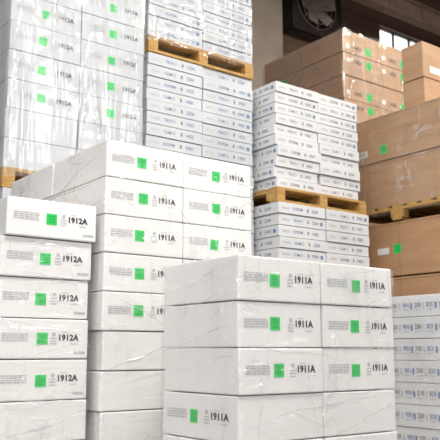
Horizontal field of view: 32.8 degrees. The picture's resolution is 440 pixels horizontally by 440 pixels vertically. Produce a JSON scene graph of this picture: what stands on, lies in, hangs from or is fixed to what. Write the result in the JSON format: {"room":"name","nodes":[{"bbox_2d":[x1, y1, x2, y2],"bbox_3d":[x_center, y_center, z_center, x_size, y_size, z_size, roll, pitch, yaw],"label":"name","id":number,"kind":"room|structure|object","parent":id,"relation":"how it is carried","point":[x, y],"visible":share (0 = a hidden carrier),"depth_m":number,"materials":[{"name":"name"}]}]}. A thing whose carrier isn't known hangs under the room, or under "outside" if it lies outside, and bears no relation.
{"room":"warehouse","nodes":[
{"label":"warehouse","id":0,"kind":"room"},
{"bbox_2d":[250,0,282,90],"bbox_3d":[0.409,-1.247,11.817,1.400,9.600,0.250,7,-12,-36],"label":"pilaster","id":1,"kind":"object","parent":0,"point":[266,15],"visible":0.02,"depth_m":12.22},
{"bbox_2d":[283,0,439,55],"bbox_3d":[-1.483,-1.446,10.690,22.000,9.600,0.200,7,-12,-36],"label":"wall","id":2,"kind":"structure","parent":0,"point":[357,18],"depth_m":14.32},
{"bbox_2d":[282,0,340,42],"bbox_3d":[1.636,-3.756,13.137,1.200,1.200,0.326,7,-12,-36],"label":"exhaust fan","id":3,"kind":"object","parent":2,"relation":"attached to","point":[311,21],"visible":0.97,"depth_m":13.02,"materials":[{"name":"metal"}]},
{"bbox_2d":[380,28,417,50],"bbox_3d":[3.608,-3.340,14.920,1.474,0.700,0.080,7,-12,-36],"label":"window","id":4,"kind":"structure","parent":2,"relation":"in","point":[389,38],"depth_m":14.83,"materials":[{"name":"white glass"}]},
{"bbox_3d":[1.526,-6.896,7.596,22.000,0.140,10.200,7,-12,-36],"label":"ceiling","id":5,"kind":"structure","parent":0,"visible":0},
{"bbox_2d":[352,0,439,35],"bbox_3d":[-0.801,-4.304,10.317,21.850,0.340,0.200,7,-12,-36],"label":"steel beam","id":6,"kind":"structure","parent":5,"relation":"attached to","point":[415,13],"depth_m":13.43,"materials":[{"name":"brown metal"}]},
{"bbox_3d":[3.090,2.277,3.870,22.000,0.100,15.000,7,-12,-36],"label":"floor","id":7,"kind":"structure","parent":0,"visible":0},
{"bbox_2d":[0,196,95,439],"bbox_3d":[-1.218,1.104,4.017,0.529,2.261,1.252,7,-12,-36],"label":"cartons","id":8,"kind":"object","parent":7,"relation":"on","point":[45,248],"visible":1,"depth_m":3.63,"materials":[{"name":"cardboard"}]},
{"bbox_2d":[0,0,144,198],"bbox_3d":[-1.400,0.181,5.822,1.136,4.706,1.249,7,-12,-36],"label":"stack","id":9,"kind":"object","parent":7,"relation":"on","point":[71,71],"visible":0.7,"depth_m":5.48,"materials":[{"name":"cardboard"}]},
{"bbox_2d":[11,139,250,439],"bbox_3d":[-0.592,1.002,4.508,1.025,2.632,1.342,7,-12,-36],"label":"cartons","id":10,"kind":"object","parent":7,"relation":"on","point":[156,209],"visible":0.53,"depth_m":3.97,"materials":[{"name":"cardboard"}]},
{"bbox_2d":[142,0,253,255],"bbox_3d":[-0.477,0.173,6.533,1.127,4.967,1.146,7,-12,-36],"label":"stacked boxes","id":11,"kind":"object","parent":7,"relation":"on","point":[197,95],"visible":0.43,"depth_m":6.33,"materials":[{"name":"white cardboard"}]},
{"bbox_2d":[163,254,396,439],"bbox_3d":[0.301,1.185,3.581,1.036,1.949,0.625,7,-12,-36],"label":"cartons","id":12,"kind":"object","parent":7,"relation":"on","point":[250,315],"visible":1,"depth_m":3.40,"materials":[{"name":"cardboard"}]},
{"bbox_2d":[251,81,372,348],"bbox_3d":[0.563,0.813,6.942,1.113,3.849,1.243,7,-12,-36],"label":"stacked boxes","id":13,"kind":"object","parent":7,"relation":"on","point":[307,206],"visible":0.34,"depth_m":6.61,"materials":[{"name":"white cardboard"}]},
{"bbox_2d":[265,29,403,226],"bbox_3d":[1.606,0.480,9.854,1.406,5.517,1.570,7,-12,-36],"label":"pallet stack","id":14,"kind":"object","parent":7,"relation":"on","point":[344,65],"visible":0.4,"depth_m":9.59,"materials":[{"name":"cardboard"}]},
{"bbox_2d":[355,97,439,348],"bbox_3d":[2.260,0.900,7.257,1.539,3.788,1.493,7,-12,-36],"label":"pallet stack","id":15,"kind":"object","parent":7,"relation":"on","point":[399,151],"visible":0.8,"depth_m":6.94,"materials":[{"name":"cardboard"}]},
{"bbox_2d":[402,41,439,107],"bbox_3d":[2.304,-1.330,7.677,1.000,0.732,0.258,7,-12,-36],"label":"cartons","id":16,"kind":"object","parent":15,"relation":"on","point":[420,60],"visible":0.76,"depth_m":7.38,"materials":[{"name":"cardboard"}]},
{"bbox_2d":[378,293,439,439],"bbox_3d":[1.898,1.452,4.947,1.052,1.899,1.350,7,-12,-36],"label":"cartons","id":17,"kind":"object","parent":7,"relation":"on","point":[416,318],"visible":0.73,"depth_m":4.98,"materials":[{"name":"cardboard"}]}
]}

